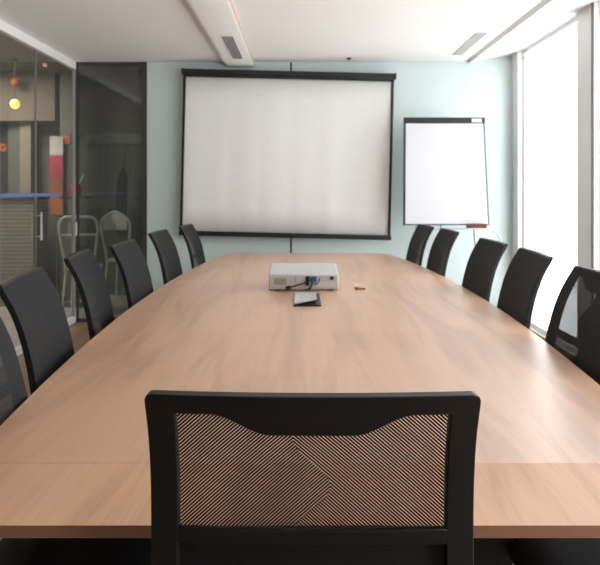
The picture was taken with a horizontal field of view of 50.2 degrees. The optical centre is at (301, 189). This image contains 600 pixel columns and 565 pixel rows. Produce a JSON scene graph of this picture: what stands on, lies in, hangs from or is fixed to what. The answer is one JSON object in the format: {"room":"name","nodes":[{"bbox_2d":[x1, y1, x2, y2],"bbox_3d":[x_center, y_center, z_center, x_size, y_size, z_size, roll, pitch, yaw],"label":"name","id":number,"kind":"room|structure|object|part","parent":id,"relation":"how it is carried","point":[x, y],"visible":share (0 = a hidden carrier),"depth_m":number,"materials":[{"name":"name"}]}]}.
{"room":"conference room","nodes":[
{"label":"conference room","id":0,"kind":"room"},
{"bbox_2d":[0,72,59,123],"bbox_3d":[-4.797,-1.134,7.920,3.606,0.592,0.340,0,0,0],"label":"wall","id":1,"kind":"structure","parent":0,"point":[48,83],"depth_m":7.75,"materials":[{"name":"brown paint"}]},
{"bbox_2d":[8,122,19,193],"bbox_3d":[-3.555,0.241,7.950,0.148,2.158,0.100,0,0,0],"label":"trim","id":2,"kind":"structure","parent":1,"relation":"attached to","point":[13,127],"depth_m":7.90,"materials":[{"name":"grey"}]},
{"bbox_2d":[20,122,33,192],"bbox_3d":[-3.394,0.241,7.915,0.136,2.158,0.130,0,0,0],"label":"trim","id":3,"kind":"structure","parent":1,"relation":"attached to","point":[26,128],"depth_m":7.85,"materials":[{"name":"beige"}]},
{"bbox_2d":[0,19,75,363],"bbox_3d":[-2.270,0.020,1.950,0.080,2.600,8.900,0,0,0],"label":"wall","id":4,"kind":"structure","parent":0,"point":[6,29],"depth_m":5.48,"materials":[{"name":"white"}]},
{"bbox_3d":[-2.285,-1.242,1.950,0.050,0.075,8.900,0,0,0],"label":"rail","id":5,"kind":"part","parent":4,"relation":"part of","materials":[{"name":"white paint"}]},
{"bbox_3d":[-2.285,1.290,1.950,0.050,0.060,8.900,0,0,0],"label":"rail","id":6,"kind":"part","parent":4,"relation":"part of","materials":[{"name":"white"}]},
{"bbox_3d":[-2.255,0.310,5.500,0.050,0.240,0.020,0,0,0],"label":"pull handle","id":7,"kind":"part","parent":4,"relation":"part of","materials":[{"name":"grey metal"}]},
{"bbox_2d":[60,70,75,300],"bbox_3d":[-2.803,-0.055,7.700,0.144,2.750,0.200,0,0,0],"label":"column","id":8,"kind":"structure","parent":0,"point":[65,75],"depth_m":7.60,"materials":[{"name":"grey metal"}]},
{"bbox_2d":[64,136,69,143],"bbox_3d":[-2.784,-0.593,7.590,0.065,0.091,0.012,0,0,0],"label":"sign letter","id":9,"kind":"object","parent":8,"relation":"attached to","point":[65,137],"visible":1,"depth_m":7.58,"materials":[{"name":"orange"}]},
{"bbox_2d":[37,77,140,293],"bbox_3d":[-4.000,-0.105,8.150,5.200,2.850,0.100,0,0,0],"label":"wall","id":10,"kind":"structure","parent":0,"point":[106,104],"depth_m":8.10,"materials":[{"name":"grey glass"}]},
{"bbox_2d":[0,123,7,193],"bbox_3d":[-4.631,0.241,8.055,1.938,2.158,0.070,0,0,0],"label":"trim","id":11,"kind":"structure","parent":10,"relation":"attached to","point":[3,126],"depth_m":8.02,"materials":[{"name":"grey"}]},
{"bbox_2d":[86,208,140,294],"bbox_3d":[-2.112,0.772,8.090,1.225,1.095,0.020,0,0,0],"label":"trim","id":12,"kind":"structure","parent":10,"relation":"attached to","point":[111,237],"depth_m":8.08,"materials":[{"name":"grey glass"}]},
{"bbox_2d":[86,133,140,143],"bbox_3d":[-2.112,-0.650,8.085,1.225,0.125,0.030,0,0,0],"label":"rail","id":13,"kind":"object","parent":10,"relation":"attached to","point":[91,138],"visible":0.64,"depth_m":8.07,"materials":[{"name":"grey metal"}]},
{"bbox_2d":[116,147,127,235],"bbox_3d":[-2.203,0.011,7.938,0.135,1.113,0.193,0,0,31],"label":"coat","id":14,"kind":"object","parent":13,"relation":"hanging from","point":[122,180],"visible":0.85,"depth_m":7.87,"materials":[{"name":"black fabric"}]},
{"bbox_2d":[0,294,547,564],"bbox_3d":[-2.100,1.370,2.800,9.000,0.100,10.600,0,0,0],"label":"floor","id":15,"kind":"structure","parent":0,"point":[119,302],"depth_m":6.10,"materials":[{"name":"tile"}]},
{"bbox_2d":[0,196,49,306],"bbox_3d":[-3.666,0.698,7.445,1.290,1.245,0.450,0,0,0],"label":"cabinet","id":16,"kind":"object","parent":15,"relation":"on","point":[16,213],"depth_m":7.25,"materials":[{"name":"grey"}]},
{"bbox_2d":[0,196,49,199],"bbox_3d":[-3.666,0.092,7.445,1.290,0.035,0.450,0,0,0],"label":"countertop","id":17,"kind":"structure","parent":16,"relation":"on","point":[43,197],"depth_m":7.22,"materials":[{"name":"blue"}]},
{"bbox_2d":[0,267,74,394],"bbox_3d":[-0.686,0.802,2.185,0.565,1.034,0.523,0,0,-8],"label":"chair","id":18,"kind":"object","parent":15,"relation":"on","point":[19,292],"visible":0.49,"depth_m":2.12,"materials":[{"name":"black fabric"}]},
{"bbox_2d":[50,136,65,301],"bbox_3d":[-2.896,0.342,7.550,0.180,1.957,0.160,0,0,0],"label":"banner","id":19,"kind":"object","parent":15,"relation":"on","point":[56,142],"visible":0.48,"depth_m":7.55,"materials":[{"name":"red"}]},
{"bbox_2d":[50,136,62,214],"bbox_3d":[-2.896,-0.171,7.550,0.156,0.932,0.008,0,0,0],"label":"print","id":20,"kind":"object","parent":19,"relation":"attached to","point":[56,142],"depth_m":7.55},
{"bbox_2d":[0,317,150,564],"bbox_3d":[-0.605,0.802,1.538,0.565,1.034,0.523,0,0,-3],"label":"chair","id":21,"kind":"object","parent":15,"relation":"on","point":[13,551],"visible":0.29,"depth_m":1.51,"materials":[{"name":"black plastic"}]},
{"bbox_3d":[-0.806,0.522,1.528,0.162,0.475,0.523,0,0,-3],"label":"frame","id":22,"kind":"part","parent":21,"relation":"part of","materials":[{"name":"black plastic"}]},
{"bbox_3d":[-0.528,0.869,1.542,0.412,0.057,0.470,0,0,-3],"label":"seat","id":23,"kind":"part","parent":21,"relation":"part of","materials":[{"name":"fabric"}]},
{"bbox_2d":[60,196,92,307],"bbox_3d":[-2.578,0.694,7.300,0.320,1.252,0.240,0,0,0],"label":"table","id":24,"kind":"object","parent":15,"relation":"on","point":[66,304],"visible":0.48,"depth_m":7.25,"materials":[{"name":"grey metal"}]},
{"bbox_2d":[70,174,83,195],"bbox_3d":[-2.573,-0.056,7.296,0.143,0.250,0.131,0,0,40],"label":"drink cup","id":25,"kind":"object","parent":24,"relation":"on","point":[80,185],"visible":0.58,"depth_m":7.27,"materials":[{"name":"red"}]},
{"bbox_3d":[-2.578,1.310,7.300,0.320,0.020,0.240,0,0,0],"label":"foot plate","id":26,"kind":"part","parent":24,"relation":"part of","materials":[{"name":"grey metal"}]},
{"bbox_2d":[58,215,102,313],"bbox_3d":[-2.366,0.794,6.922,0.424,1.055,0.476,0,0,-6],"label":"bistro chair","id":27,"kind":"object","parent":15,"relation":"on","point":[60,235],"visible":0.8,"depth_m":6.73,"materials":[{"name":"grey metal"}]},
{"bbox_3d":[-2.513,1.080,6.756,0.029,0.484,0.096,0,0,28],"label":"leg","id":28,"kind":"part","parent":27,"relation":"part of","materials":[{"name":"grey metal"}]},
{"bbox_3d":[-2.346,0.473,6.725,0.376,0.025,0.026,0,0,-6],"label":"rail","id":29,"kind":"part","parent":27,"relation":"part of","materials":[{"name":"grey metal"}]},
{"bbox_2d":[63,249,113,339],"bbox_3d":[-0.756,0.802,2.925,0.565,1.034,0.523,0,0,-8],"label":"chair","id":30,"kind":"object","parent":15,"relation":"on","point":[83,260],"visible":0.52,"depth_m":2.87,"materials":[{"name":"black plastic"}]},
{"bbox_3d":[-0.956,0.522,2.897,0.162,0.475,0.523,0,0,-8],"label":"frame","id":31,"kind":"part","parent":30,"relation":"part of","materials":[{"name":"black plastic"}]},
{"bbox_2d":[100,211,132,295],"bbox_3d":[-2.165,0.781,7.702,0.385,1.080,0.476,0,0,6],"label":"bistro chair","id":32,"kind":"object","parent":15,"relation":"on","point":[114,220],"visible":0.73,"depth_m":7.48,"materials":[{"name":"grey metal"}]},
{"bbox_3d":[-2.326,1.080,7.567,0.029,0.484,0.094,0,0,37],"label":"leg","id":33,"kind":"part","parent":32,"relation":"part of","materials":[{"name":"grey metal"}]},
{"bbox_3d":[-2.187,0.359,7.483,0.288,0.215,0.015,0,0,6],"label":"panel","id":34,"kind":"part","parent":32,"relation":"part of","materials":[{"name":"grey metal"}]},
{"bbox_3d":[-2.291,1.080,7.915,0.029,0.483,0.085,0,0,-30],"label":"leg","id":35,"kind":"part","parent":32,"relation":"part of","materials":[{"name":"grey metal"}]},
{"bbox_3d":[-2.162,0.835,7.734,0.306,0.030,0.370,0,0,6],"label":"seat","id":36,"kind":"part","parent":32,"relation":"part of","materials":[{"name":"grey"}]},
{"bbox_2d":[108,239,153,308],"bbox_3d":[-0.721,0.802,3.499,0.565,1.034,0.523,0,0,-1],"label":"chair","id":37,"kind":"object","parent":15,"relation":"on","point":[135,271],"visible":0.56,"depth_m":3.46,"materials":[{"name":"black plastic"}]},
{"bbox_3d":[-0.923,0.522,3.496,0.162,0.475,0.523,0,0,-1],"label":"frame","id":38,"kind":"part","parent":37,"relation":"part of","materials":[{"name":"black plastic"}]},
{"bbox_2d":[148,229,182,284],"bbox_3d":[-0.736,0.802,4.421,0.565,1.034,0.523,0,0,1],"label":"chair","id":39,"kind":"object","parent":15,"relation":"on","point":[169,259],"visible":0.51,"depth_m":4.40,"materials":[{"name":"black plastic"}]},
{"bbox_3d":[-0.938,0.522,4.424,0.162,0.475,0.523,0,0,1],"label":"frame","id":40,"kind":"part","parent":39,"relation":"part of","materials":[{"name":"black plastic"}]},
{"bbox_2d":[178,224,205,268],"bbox_3d":[-0.681,0.802,5.171,0.565,1.034,0.523,0,0,1],"label":"chair","id":41,"kind":"object","parent":15,"relation":"on","point":[192,236],"visible":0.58,"depth_m":5.16,"materials":[{"name":"black plastic"}]},
{"bbox_3d":[-0.883,0.522,5.174,0.162,0.475,0.523,0,0,1],"label":"frame","id":42,"kind":"part","parent":41,"relation":"part of","materials":[{"name":"black plastic"}]},
{"bbox_2d":[0,253,599,564],"bbox_3d":[0.059,0.945,3.439,1.784,0.750,4.702,0,0,0],"label":"conference table","id":43,"kind":"object","parent":15,"relation":"on","point":[75,456],"visible":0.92,"depth_m":1.87,"materials":[{"name":"brown wood"}]},
{"bbox_3d":[0.054,0.581,1.638,1.645,0.022,0.604,0,0,0],"label":"tabletop panel","id":44,"kind":"part","parent":43,"relation":"part of","materials":[{"name":"brown wood"}]},
{"bbox_3d":[0.050,0.581,1.212,1.511,0.022,0.248,0,0,0],"label":"tabletop panel","id":45,"kind":"part","parent":43,"relation":"part of","materials":[{"name":"brown wood"}]},
{"bbox_2d":[269,263,338,290],"bbox_3d":[0.009,0.508,3.739,0.396,0.123,0.407,0,0,-1],"label":"projector","id":46,"kind":"object","parent":43,"relation":"on","point":[282,276],"visible":1,"depth_m":3.61,"materials":[{"name":"grey plastic"}]},
{"bbox_2d":[274,278,285,284],"bbox_3d":[-0.123,0.515,3.611,0.070,0.038,0.005,0,0,-1],"label":"grille","id":47,"kind":"object","parent":46,"relation":"attached to","point":[277,281],"depth_m":3.61,"materials":[{"name":"white plastic"}]},
{"bbox_3d":[0.011,0.519,3.615,0.374,0.076,0.007,0,0,0],"label":"panel","id":48,"kind":"part","parent":46,"relation":"part of","materials":[{"name":"beige plastic"}]},
{"bbox_2d":[293,292,320,306],"bbox_3d":[0.026,0.554,3.315,0.138,0.032,0.370,0,0,0],"label":"notebook","id":49,"kind":"object","parent":43,"relation":"on","point":[301,299],"visible":1,"depth_m":3.24,"materials":[{"name":"black"}]},
{"bbox_3d":[0.019,0.550,3.320,0.116,0.025,0.360,0,0,0],"label":"flap lid","id":50,"kind":"part","parent":49,"relation":"part of","materials":[{"name":"grey"}]},
{"bbox_3d":[0.058,0.581,4.920,1.761,0.022,1.740,0,0,0],"label":"tabletop panel","id":51,"kind":"part","parent":43,"relation":"part of","materials":[{"name":"brown wood"}]},
{"bbox_3d":[0.059,0.581,3.300,1.784,0.022,1.500,0,0,0],"label":"tabletop panel","id":52,"kind":"part","parent":43,"relation":"part of","materials":[{"name":"brown wood"}]},
{"bbox_3d":[0.057,0.581,2.245,1.735,0.022,0.610,0,0,0],"label":"tabletop panel","id":53,"kind":"part","parent":43,"relation":"part of","materials":[{"name":"brown wood"}]},
{"bbox_3d":[0.049,0.956,1.600,0.940,0.728,0.060,0,0,0],"label":"leg panel","id":54,"kind":"part","parent":43,"relation":"part of","materials":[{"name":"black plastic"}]},
{"bbox_2d":[354,282,364,289],"bbox_3d":[0.331,0.548,3.666,0.062,0.044,0.032,0,0,-6],"label":"key","id":55,"kind":"object","parent":43,"relation":"on","point":[356,287],"visible":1,"depth_m":3.66,"materials":[{"name":"gold metal"}]},
{"bbox_2d":[144,390,480,564],"bbox_3d":[0.017,0.802,1.162,0.523,1.034,0.565,0,0,1],"label":"chair","id":56,"kind":"object","parent":15,"relation":"on","point":[263,413],"visible":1,"depth_m":0.97,"materials":[{"name":"black plastic"}]},
{"bbox_2d":[406,224,433,265],"bbox_3d":[0.741,0.802,5.151,0.565,1.034,0.523,0,0,-2],"label":"chair","id":57,"kind":"object","parent":15,"relation":"on","point":[423,231],"visible":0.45,"depth_m":5.14,"materials":[{"name":"black plastic"}]},
{"bbox_3d":[0.943,0.522,5.158,0.162,0.475,0.523,0,0,-2],"label":"frame","id":58,"kind":"part","parent":57,"relation":"part of","materials":[{"name":"black plastic"}]},
{"bbox_2d":[426,228,459,276],"bbox_3d":[0.796,0.802,4.571,0.565,1.034,0.523,0,0,-1],"label":"chair","id":59,"kind":"object","parent":15,"relation":"on","point":[440,250],"visible":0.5,"depth_m":4.55,"materials":[{"name":"black plastic"}]},
{"bbox_3d":[0.998,0.522,4.574,0.162,0.475,0.523,0,0,-1],"label":"frame","id":60,"kind":"part","parent":59,"relation":"part of","materials":[{"name":"black plastic"}]},
{"bbox_2d":[403,117,500,251],"bbox_3d":[1.403,0.319,6.086,0.925,2.006,0.452,0,0,0],"label":"flip chart","id":61,"kind":"object","parent":15,"relation":"on","point":[445,164],"visible":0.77,"depth_m":5.99,"materials":[{"name":"white paper"}]},
{"bbox_2d":[415,228,490,229],"bbox_3d":[1.388,0.357,5.902,0.685,0.013,0.084,0,0,0],"label":"tray","id":62,"kind":"object","parent":61,"relation":"on","point":[415,228],"depth_m":5.86,"materials":[{"name":"grey metal"}]},
{"bbox_3d":[1.617,0.393,6.003,0.023,1.857,0.238,0,0,-39],"label":"leg","id":63,"kind":"part","parent":61,"relation":"part of","materials":[{"name":"grey metal"}]},
{"bbox_2d":[466,224,486,227],"bbox_3d":[1.609,0.330,5.900,0.180,0.040,0.050,0,0,0],"label":"eraser","id":64,"kind":"object","parent":61,"relation":"on","point":[467,225],"visible":1,"depth_m":5.88,"materials":[{"name":"brown plastic"}]},
{"bbox_3d":[1.645,-0.655,6.027,0.094,0.035,0.006,0,0,0],"label":"name plate","id":65,"kind":"part","parent":61,"relation":"part of","materials":[{"name":"white plastic"}]},
{"bbox_2d":[462,238,507,301],"bbox_3d":[0.814,0.802,3.600,0.565,1.034,0.523,0,0,0],"label":"chair","id":66,"kind":"object","parent":15,"relation":"on","point":[487,253],"visible":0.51,"depth_m":3.57,"materials":[{"name":"black plastic"}]},
{"bbox_2d":[497,247,553,329],"bbox_3d":[0.815,0.802,2.967,0.565,1.034,0.523,0,0,4],"label":"chair","id":67,"kind":"object","parent":15,"relation":"on","point":[523,277],"visible":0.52,"depth_m":2.92,"materials":[{"name":"black plastic"}]},
{"bbox_2d":[509,538,599,564],"bbox_3d":[0.786,0.802,1.499,0.565,1.034,0.523,0,0,2],"label":"chair","id":68,"kind":"object","parent":15,"relation":"on","point":[523,551],"visible":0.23,"depth_m":1.50,"materials":[{"name":"black plastic"}]},
{"bbox_2d":[545,266,599,384],"bbox_3d":[0.774,0.802,2.199,0.565,1.034,0.523,0,0,2],"label":"chair","id":69,"kind":"object","parent":15,"relation":"on","point":[586,340],"visible":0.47,"depth_m":2.23,"materials":[{"name":"black plastic"}]},
{"bbox_3d":[0.975,0.522,2.192,0.162,0.475,0.523,0,0,2],"label":"frame","id":70,"kind":"part","parent":69,"relation":"part of","materials":[{"name":"black plastic"}]},
{"bbox_2d":[0,0,597,76],"bbox_3d":[-2.100,-1.399,2.800,9.000,0.262,10.600,0,0,0],"label":"ceiling","id":71,"kind":"structure","parent":0,"point":[79,30],"depth_m":5.14,"materials":[{"name":"white paint"}]},
{"bbox_2d":[10,59,19,108],"bbox_3d":[-3.139,-1.159,7.000,0.104,0.541,0.104,0,0,0],"label":"pendant lamp","id":72,"kind":"object","parent":71,"relation":"hanging from","point":[14,103],"visible":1,"depth_m":6.97,"materials":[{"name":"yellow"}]},
{"bbox_3d":[-3.139,-0.941,7.000,0.104,0.104,0.104,0,0,0],"label":"bulb globe","id":73,"kind":"part","parent":72,"relation":"part of","materials":[{"name":"yellow glass"}]},
{"bbox_2d":[10,69,20,86],"bbox_3d":[-3.402,-1.329,7.600,0.110,0.202,0.110,0,0,0],"label":"pendant lamp","id":74,"kind":"object","parent":71,"relation":"hanging from","point":[15,81],"visible":1,"depth_m":7.57,"materials":[{"name":"brown glass"}]},
{"bbox_3d":[-3.402,-1.282,7.600,0.110,0.110,0.110,0,0,0],"label":"bulb globe","id":75,"kind":"part","parent":74,"relation":"part of","materials":[{"name":"brown glass"}]},
{"bbox_2d":[185,0,253,66],"bbox_3d":[-0.625,-1.252,1.940,0.300,0.055,8.880,0,0,0],"label":"trim","id":76,"kind":"structure","parent":71,"relation":"attached to","point":[217,18],"depth_m":4.81,"materials":[{"name":"white"}]},
{"bbox_2d":[222,36,242,58],"bbox_3d":[-0.595,-1.222,5.525,0.090,0.006,0.850,0,0,0],"label":"air vent","id":77,"kind":"object","parent":76,"relation":"in","point":[229,41],"visible":1,"depth_m":5.47,"materials":[{"name":"grey metal"}]},
{"bbox_2d":[452,32,487,54],"bbox_3d":[1.465,-1.277,5.625,0.090,0.006,0.850,0,0,0],"label":"ceiling vent","id":78,"kind":"object","parent":71,"relation":"in","point":[474,39],"visible":1,"depth_m":5.57,"materials":[{"name":"grey metal"}]},
{"bbox_2d":[147,55,541,321],"bbox_3d":[0.425,-0.030,6.450,3.950,2.700,0.100,0,0,0],"label":"wall","id":79,"kind":"structure","parent":0,"point":[481,88],"depth_m":6.40,"materials":[{"name":"teal paint"}]},
{"bbox_2d":[74,62,146,321],"bbox_3d":[-1.907,0.020,6.417,0.709,2.600,0.147,0,0,0],"label":"door","id":80,"kind":"structure","parent":79,"relation":"in","point":[143,65],"depth_m":6.39,"materials":[{"name":"grey"}]},
{"bbox_3d":[-2.248,0.385,6.373,0.026,0.130,0.053,0,0,0],"label":"pull handle","id":81,"kind":"part","parent":80,"relation":"part of","materials":[{"name":"grey metal"}]},
{"bbox_2d":[179,68,396,239],"bbox_3d":[-0.147,-0.350,6.332,2.107,1.640,0.135,1,0,0],"label":"projection screen","id":82,"kind":"object","parent":79,"relation":"attached to","point":[265,153],"visible":1,"depth_m":6.30,"materials":[{"name":"white fabric"}]},
{"bbox_2d":[290,62,291,252],"bbox_3d":[-0.110,0.020,6.412,0.019,2.600,0.016,0,0,0],"label":"trim","id":83,"kind":"structure","parent":79,"relation":"attached to","point":[290,62],"depth_m":6.40,"materials":[{"name":"black"}]},
{"bbox_2d":[512,0,599,352],"bbox_3d":[2.210,-0.016,1.950,0.220,2.872,8.900,0,0,0],"label":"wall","id":84,"kind":"structure","parent":0,"point":[583,28],"depth_m":5.04,"materials":[{"name":"white paint"}]},
{"bbox_2d":[522,17,576,351],"bbox_3d":[2.172,-0.031,5.553,0.076,2.642,1.333,0,0,0],"label":"window","id":85,"kind":"structure","parent":84,"relation":"in","point":[569,26],"depth_m":6.19,"materials":[{"name":"white metal"}]},
{"bbox_3d":[2.140,-1.277,5.553,0.012,0.012,1.313,0,0,0],"label":"blind rail","id":86,"kind":"part","parent":85,"relation":"part of","materials":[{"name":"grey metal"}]},
{"bbox_2d":[530,328,574,356],"bbox_3d":[2.090,1.295,1.949,0.020,0.050,8.898,0,0,0],"label":"baseboard","id":87,"kind":"structure","parent":84,"relation":"attached to","point":[532,330],"depth_m":5.61,"materials":[{"name":"beige"}]},
{"bbox_2d":[591,2,593,268],"bbox_3d":[2.094,-0.026,4.610,0.011,2.652,0.020,0,0,0],"label":"pier","id":88,"kind":"object","parent":84,"relation":"attached to","point":[592,3],"visible":0.64,"depth_m":4.60,"materials":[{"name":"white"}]}
]}

